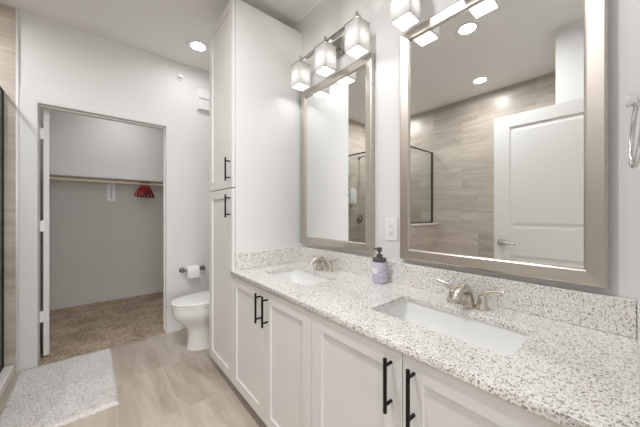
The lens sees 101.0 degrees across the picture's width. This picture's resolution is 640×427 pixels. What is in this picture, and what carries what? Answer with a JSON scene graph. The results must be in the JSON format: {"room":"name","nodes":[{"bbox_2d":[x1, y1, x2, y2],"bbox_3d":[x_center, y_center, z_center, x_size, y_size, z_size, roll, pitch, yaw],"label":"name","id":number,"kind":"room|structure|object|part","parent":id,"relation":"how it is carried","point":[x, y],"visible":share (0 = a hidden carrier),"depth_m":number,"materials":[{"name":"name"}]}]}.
{"room":"bathroom","nodes":[
{"label":"bathroom","id":0,"kind":"room"},
{"bbox_2d":[40,108,162,302],"bbox_3d":[-2.811,-0.175,3.752,2.250,2.740,0.100,0,0,-40],"label":"wall","id":1,"kind":"structure","parent":0,"point":[98,246],"depth_m":3.56,"materials":[{"name":"white paint"}]},
{"bbox_2d":[49,173,162,183],"bbox_3d":[-2.680,-0.459,3.597,2.048,0.018,0.304,0,0,-40],"label":"closet shelf","id":2,"kind":"object","parent":1,"relation":"attached to","point":[50,174],"visible":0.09,"depth_m":3.39,"materials":[{"name":"white wood"}]},
{"bbox_2d":[49,286,162,309],"bbox_3d":[-2.291,1.147,3.137,2.050,0.095,1.510,0,0,-40],"label":"baseboard","id":3,"kind":"structure","parent":1,"relation":"attached to","point":[113,296],"depth_m":3.57,"materials":[{"name":"white paint"}]},
{"bbox_2d":[107,179,114,200],"bbox_3d":[-2.778,-0.310,3.519,0.090,0.280,0.297,0,0,-40],"label":"shelf bracket","id":4,"kind":"object","parent":1,"relation":"attached to","point":[110,186],"visible":0.83,"depth_m":3.62,"materials":[{"name":"white metal"}]},
{"bbox_2d":[49,177,162,185],"bbox_3d":[-2.607,-0.411,3.511,2.048,0.032,0.032,0,0,-40],"label":"closet rod","id":5,"kind":"object","parent":4,"relation":"attached to","point":[50,178],"visible":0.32,"depth_m":3.35,"materials":[{"name":"beige wood"}]},
{"bbox_2d":[138,182,149,197],"bbox_3d":[-2.436,-0.329,3.657,0.017,0.216,0.400,0,0,-13],"label":"hanger","id":6,"kind":"object","parent":5,"relation":"hanging from","point":[143,182],"visible":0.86,"depth_m":3.62,"materials":[{"name":"red plastic"}]},
{"bbox_2d":[141,182,152,197],"bbox_3d":[-2.406,-0.329,3.681,0.018,0.216,0.400,0,0,-12],"label":"hanger","id":7,"kind":"object","parent":5,"relation":"hanging from","point":[147,182],"visible":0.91,"depth_m":3.65,"materials":[{"name":"red plastic"}]},
{"bbox_2d":[143,182,154,197],"bbox_3d":[-2.392,-0.329,3.693,0.018,0.216,0.400,0,0,-14],"label":"hanger","id":8,"kind":"object","parent":5,"relation":"hanging from","point":[148,182],"visible":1,"depth_m":3.67,"materials":[{"name":"red plastic"}]},
{"bbox_3d":[-2.777,-0.324,3.518,0.016,0.251,0.294,0,0,-40],"label":"arm","id":9,"kind":"part","parent":4,"relation":"part of","materials":[{"name":"white plastic"}]},
{"bbox_2d":[0,3,210,372],"bbox_3d":[-2.045,-0.175,2.272,2.690,2.740,0.130,0,0,-40],"label":"wall","id":10,"kind":"structure","parent":0,"point":[55,57],"depth_m":2.32,"materials":[{"name":"white paint"}]},
{"bbox_2d":[16,8,18,371],"bbox_3d":[-2.283,-0.175,1.990,0.014,2.740,0.012,0,0,-40],"label":"trim","id":11,"kind":"structure","parent":10,"relation":"attached to","point":[17,9],"depth_m":1.99,"materials":[{"name":"silver metal"}]},
{"bbox_2d":[40,109,48,355],"bbox_3d":[-2.579,0.152,2.457,0.873,2.038,0.055,0,0,42],"label":"closet door","id":12,"kind":"structure","parent":10,"relation":"in","point":[44,130],"depth_m":2.18,"materials":[{"name":"white paint"}]},
{"bbox_2d":[19,86,179,370],"bbox_3d":[-1.908,0.160,2.392,0.899,2.070,0.124,0,0,-40],"label":"door frame","id":13,"kind":"structure","parent":10,"relation":"attached to","point":[39,105],"depth_m":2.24,"materials":[{"name":"white paint"}]},
{"bbox_2d":[176,73,183,80],"bbox_3d":[-1.427,-1.400,2.698,0.072,0.072,0.036,0,0,-40],"label":"sprinkler","id":14,"kind":"object","parent":10,"relation":"attached to","point":[179,76],"visible":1,"depth_m":2.70,"materials":[{"name":"white plastic"}]},
{"bbox_2d":[179,265,205,272],"bbox_3d":[-1.323,0.583,2.756,0.250,0.050,0.080,0,0,-40],"label":"toilet paper holder","id":15,"kind":"object","parent":10,"relation":"attached to","point":[202,267],"visible":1,"depth_m":2.72,"materials":[{"name":"silver metal"}]},
{"bbox_2d":[185,265,199,278],"bbox_3d":[-1.319,0.597,2.729,0.112,0.117,0.115,0,0,-40],"label":"toilet paper roll","id":16,"kind":"object","parent":15,"relation":"hanging from","point":[193,271],"visible":0.99,"depth_m":2.69,"materials":[{"name":"white paper"}]},
{"bbox_2d":[197,88,208,112],"bbox_3d":[-1.231,-1.218,2.859,0.180,0.225,0.042,0,0,-40],"label":"box","id":17,"kind":"object","parent":10,"relation":"attached to","point":[202,95],"visible":0.61,"depth_m":2.82,"materials":[{"name":"white plastic"}]},
{"bbox_2d":[0,329,266,426],"bbox_3d":[-1.493,1.220,1.697,2.790,0.050,4.840,0,0,-40],"label":"floor","id":18,"kind":"structure","parent":0,"point":[160,382],"depth_m":1.78,"materials":[{"name":"wood"}]},
{"bbox_2d":[0,365,13,398],"bbox_3d":[-2.010,1.163,1.567,0.103,0.065,0.988,0,0,-40],"label":"curb","id":19,"kind":"object","parent":18,"relation":"on","point":[6,374],"visible":1,"depth_m":1.84,"materials":[{"name":"white ceramic"}]},
{"bbox_2d":[0,86,3,371],"bbox_3d":[-2.007,0.112,1.581,0.050,2.034,0.970,0,0,-40],"label":"screen","id":20,"kind":"object","parent":19,"relation":"on","point":[1,89],"visible":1,"depth_m":1.92,"materials":[{"name":"black metal"}]},
{"bbox_2d":[0,349,118,426],"bbox_3d":[-1.748,1.181,1.809,0.542,0.026,0.886,0,0,-41],"label":"bath mat","id":21,"kind":"object","parent":18,"relation":"on","point":[60,393],"visible":1,"depth_m":1.73,"materials":[{"name":"white fabric"}]},
{"bbox_2d":[38,292,165,364],"bbox_3d":[-2.259,1.188,3.099,2.050,0.010,1.610,0,0,-40],"label":"carpet","id":22,"kind":"object","parent":18,"relation":"on","point":[76,330],"visible":0.57,"depth_m":2.82,"materials":[{"name":"brown carpet"}]},
{"bbox_2d":[170,290,208,350],"bbox_3d":[-0.972,0.801,2.484,0.766,0.785,0.444,0,0,-40],"label":"toilet","id":23,"kind":"object","parent":18,"relation":"on","point":[190,310],"visible":0.35,"depth_m":2.28,"materials":[{"name":"white ceramic"}]},
{"bbox_3d":[-1.056,0.767,2.414,0.547,0.026,0.382,0,0,-40],"label":"lid","id":24,"kind":"part","parent":23,"relation":"part of","materials":[{"name":"white plastic"}]},
{"bbox_3d":[-1.057,0.792,2.413,0.540,0.020,0.378,0,0,-40],"label":"seat","id":25,"kind":"part","parent":23,"relation":"part of","materials":[{"name":"white plastic"}]},
{"bbox_2d":[209,0,301,381],"bbox_3d":[-0.524,-0.120,2.085,0.607,2.629,0.462,0,0,-40],"label":"linen cabinet","id":26,"kind":"object","parent":18,"relation":"on","point":[255,110],"visible":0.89,"depth_m":1.90,"materials":[{"name":"white paint"}]},
{"bbox_3d":[-0.719,-0.802,1.920,0.020,1.256,0.458,0,0,-40],"label":"door","id":27,"kind":"part","parent":26,"relation":"part of","materials":[{"name":"white paint"}]},
{"bbox_3d":[-0.719,0.474,1.920,0.020,1.282,0.458,0,0,-40],"label":"door","id":28,"kind":"part","parent":26,"relation":"part of","materials":[{"name":"white paint"}]},
{"bbox_3d":[-0.616,-0.294,1.752,0.037,0.154,0.011,0,0,-40],"label":"handle","id":29,"kind":"part","parent":26,"relation":"part of","materials":[{"name":"black metal"}]},
{"bbox_3d":[-0.616,-0.050,1.752,0.037,0.154,0.011,0,0,-40],"label":"handle","id":30,"kind":"part","parent":26,"relation":"part of","materials":[{"name":"black metal"}]},
{"bbox_2d":[232,275,562,426],"bbox_3d":[0.183,0.797,1.248,0.607,0.793,1.728,0,0,-40],"label":"vanity cabinet","id":31,"kind":"object","parent":18,"relation":"on","point":[295,366],"visible":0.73,"depth_m":1.00,"materials":[{"name":"white paint"}]},
{"bbox_3d":[-0.429,0.761,1.577,0.020,0.708,0.432,0,0,-40],"label":"door","id":32,"kind":"part","parent":31,"relation":"part of","materials":[{"name":"white paint"}]},
{"bbox_3d":[-0.335,0.507,1.421,0.037,0.160,0.011,0,0,-40],"label":"handle","id":33,"kind":"part","parent":31,"relation":"part of","materials":[{"name":"black metal"}]},
{"bbox_3d":[-0.287,0.507,1.363,0.037,0.160,0.011,0,0,-40],"label":"handle","id":34,"kind":"part","parent":31,"relation":"part of","materials":[{"name":"black metal"}]},
{"bbox_3d":[-0.158,0.761,1.256,0.020,0.708,0.402,0,0,-40],"label":"door","id":35,"kind":"part","parent":31,"relation":"part of","materials":[{"name":"white paint"}]},
{"bbox_3d":[0.110,0.761,0.939,0.020,0.708,0.423,0,0,-40],"label":"door","id":36,"kind":"part","parent":31,"relation":"part of","materials":[{"name":"white paint"}]},
{"bbox_3d":[0.201,0.507,0.786,0.037,0.160,0.011,0,0,-40],"label":"handle","id":37,"kind":"part","parent":31,"relation":"part of","materials":[{"name":"black metal"}]},
{"bbox_3d":[0.249,0.507,0.729,0.037,0.160,0.011,0,0,-40],"label":"handle","id":38,"kind":"part","parent":31,"relation":"part of","materials":[{"name":"black metal"}]},
{"bbox_2d":[230,246,639,426],"bbox_3d":[0.193,0.330,1.256,0.581,0.140,1.728,0,0,-40],"label":"countertop","id":39,"kind":"structure","parent":31,"relation":"on","point":[578,365],"depth_m":0.83,"materials":[{"name":"stone"}]},
{"bbox_2d":[270,270,331,284],"bbox_3d":[-0.126,0.475,1.631,0.308,0.151,0.510,0,0,-40],"label":"sink","id":40,"kind":"object","parent":39,"relation":"in","point":[297,276],"visible":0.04,"depth_m":1.82,"materials":[{"name":"white ceramic"}]},
{"bbox_2d":[309,255,336,271],"bbox_3d":[0.021,0.327,1.760,0.201,0.096,0.178,0,0,8],"label":"faucet","id":41,"kind":"object","parent":39,"relation":"on","point":[321,262],"visible":1,"depth_m":1.72,"materials":[{"name":"silver metal"}]},
{"bbox_3d":[-0.006,0.327,1.737,0.155,0.096,0.060,0,0,-40],"label":"spout","id":42,"kind":"part","parent":41,"relation":"part of","materials":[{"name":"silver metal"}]},
{"bbox_3d":[-0.009,0.347,1.808,0.053,0.054,0.053,0,0,-40],"label":"handle","id":43,"kind":"part","parent":41,"relation":"part of","materials":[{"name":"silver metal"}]},
{"bbox_3d":[0.063,0.347,1.723,0.053,0.054,0.053,0,0,-40],"label":"handle","id":44,"kind":"part","parent":41,"relation":"part of","materials":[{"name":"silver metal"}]},
{"bbox_2d":[372,247,386,283],"bbox_3d":[0.321,0.279,1.429,0.078,0.192,0.077,0,0,-40],"label":"soap dispenser","id":45,"kind":"object","parent":39,"relation":"on","point":[379,266],"visible":1,"depth_m":1.40,"materials":[{"name":"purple plastic"}]},
{"bbox_2d":[372,262,386,283],"bbox_3d":[0.322,0.316,1.429,0.077,0.118,0.077,0,0,-40],"label":"bottle","id":46,"kind":"object","parent":45,"relation":"attached to","point":[379,269],"depth_m":1.40,"materials":[{"name":"purple glass"}]},
{"bbox_2d":[378,301,529,355],"bbox_3d":[0.448,0.475,0.951,0.308,0.151,0.510,0,0,-40],"label":"sink","id":47,"kind":"object","parent":39,"relation":"in","point":[504,341],"visible":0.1,"depth_m":1.03,"materials":[{"name":"white ceramic"}]},
{"bbox_2d":[435,279,504,310],"bbox_3d":[0.598,0.327,1.077,0.201,0.096,0.178,0,0,8],"label":"faucet","id":48,"kind":"object","parent":39,"relation":"on","point":[463,294],"visible":1,"depth_m":1.04,"materials":[{"name":"silver metal"}]},
{"bbox_3d":[0.548,0.315,1.149,0.027,0.049,0.090,0,0,-40],"label":"lever","id":49,"kind":"part","parent":48,"relation":"part of","materials":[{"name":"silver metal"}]},
{"bbox_3d":[0.568,0.347,1.125,0.053,0.054,0.053,0,0,-40],"label":"handle","id":50,"kind":"part","parent":48,"relation":"part of","materials":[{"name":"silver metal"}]},
{"bbox_3d":[0.571,0.327,1.054,0.155,0.096,0.060,0,0,-40],"label":"spout","id":51,"kind":"part","parent":48,"relation":"part of","materials":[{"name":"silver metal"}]},
{"bbox_3d":[0.640,0.347,1.040,0.053,0.054,0.053,0,0,-40],"label":"handle","id":52,"kind":"part","parent":48,"relation":"part of","materials":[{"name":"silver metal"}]},
{"bbox_3d":[0.660,0.315,1.016,0.027,0.049,0.090,0,0,-40],"label":"lever","id":53,"kind":"part","parent":48,"relation":"part of","materials":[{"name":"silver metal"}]},
{"bbox_3d":[0.389,0.761,0.608,0.020,0.708,0.436,0,0,-40],"label":"door","id":54,"kind":"part","parent":31,"relation":"part of","materials":[{"name":"white paint"}]},
{"bbox_2d":[0,0,322,72],"bbox_3d":[-1.509,-1.570,1.716,2.790,0.050,4.890,0,0,-40],"label":"ceiling","id":55,"kind":"structure","parent":0,"point":[162,28],"depth_m":2.07,"materials":[{"name":"white paint"}]},
{"bbox_2d":[186,39,208,52],"bbox_3d":[-1.127,-1.541,2.438,0.196,0.006,0.196,0,0,-40],"label":"recessed light","id":56,"kind":"object","parent":55,"relation":"in","point":[195,45],"visible":0.99,"depth_m":2.43,"materials":[{"name":"white plastic"}]},
{"bbox_2d":[293,0,639,299],"bbox_3d":[0.038,-0.175,1.970,0.100,2.740,3.280,0,0,-40],"label":"wall","id":57,"kind":"structure","parent":0,"point":[328,17],"depth_m":1.30,"materials":[{"name":"white paint"}]},
{"bbox_2d":[290,11,369,90],"bbox_3d":[0.058,-1.048,1.739,0.165,0.241,0.654,0,0,-40],"label":"vanity light","id":58,"kind":"object","parent":57,"relation":"attached to","point":[357,30],"visible":1,"depth_m":1.67,"materials":[{"name":"white glass"}]},
{"bbox_3d":[-0.142,-1.002,1.929,0.102,0.150,0.102,0,0,-40],"label":"lamp shade","id":59,"kind":"part","parent":58,"relation":"part of","materials":[{"name":"white glass"}]},
{"bbox_3d":[0.035,-1.002,1.720,0.102,0.150,0.102,0,0,-40],"label":"lamp shade","id":60,"kind":"part","parent":58,"relation":"part of","materials":[{"name":"white glass"}]},
{"bbox_3d":[0.113,-1.110,1.786,0.021,0.116,0.116,0,0,-40],"label":"wall plate","id":61,"kind":"part","parent":58,"relation":"part of","materials":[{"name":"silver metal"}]},
{"bbox_3d":[0.212,-1.002,1.511,0.102,0.150,0.102,0,0,-40],"label":"lamp shade","id":62,"kind":"part","parent":58,"relation":"part of","materials":[{"name":"white glass"}]},
{"bbox_2d":[301,52,374,252],"bbox_3d":[0.085,-0.354,1.809,0.033,1.172,0.700,0,0,-40],"label":"framed mirror","id":63,"kind":"object","parent":57,"relation":"attached to","point":[338,112],"visible":1,"depth_m":1.75,"materials":[{"name":"silver metal"}]},
{"bbox_3d":[0.090,-0.354,1.813,0.014,1.072,0.600,0,0,-40],"label":"glass","id":64,"kind":"part","parent":63,"relation":"part of","materials":[{"name":"white mirror"}]},
{"bbox_2d":[385,218,397,240],"bbox_3d":[0.394,0.088,1.462,0.010,0.124,0.080,0,0,-40],"label":"wall outlet","id":65,"kind":"object","parent":57,"relation":"attached to","point":[391,224],"visible":1,"depth_m":1.46,"materials":[{"name":"white plastic"}]},
{"bbox_2d":[388,223,393,235],"bbox_3d":[0.393,0.088,1.460,0.003,0.068,0.033,0,0,-40],"label":"socket","id":66,"kind":"object","parent":65,"relation":"attached to","point":[390,225],"depth_m":1.46,"materials":[{"name":"white plastic"}]},
{"bbox_2d":[391,0,419,30],"bbox_3d":[0.612,-1.048,1.084,0.165,0.241,0.654,0,0,-40],"label":"vanity light","id":67,"kind":"object","parent":57,"relation":"attached to","point":[404,13],"visible":1,"depth_m":1.25,"materials":[{"name":"white glass"}]},
{"bbox_2d":[302,246,636,338],"bbox_3d":[0.407,0.317,1.438,0.020,0.114,1.687,0,0,-40],"label":"backsplash","id":68,"kind":"structure","parent":57,"relation":"attached to","point":[602,312],"depth_m":1.00,"materials":[{"name":"stone"}]},
{"bbox_2d":[400,0,608,288],"bbox_3d":[0.670,-0.351,1.117,0.033,1.177,0.744,0,0,-40],"label":"framed mirror","id":69,"kind":"object","parent":57,"relation":"attached to","point":[504,104],"visible":1,"depth_m":1.03,"materials":[{"name":"silver metal"}]},
{"bbox_3d":[0.306,-0.175,0.141,1.850,2.740,0.120,0,0,-40],"label":"wall","id":70,"kind":"structure","parent":0,"visible":0},
{"bbox_2d":[626,93,639,168],"bbox_3d":[0.770,-0.203,0.638,0.173,0.187,0.040,0,0,-40],"label":"towel ring","id":71,"kind":"object","parent":70,"relation":"attached to","point":[633,100],"visible":1,"depth_m":0.66,"materials":[{"name":"silver metal"}]}
]}

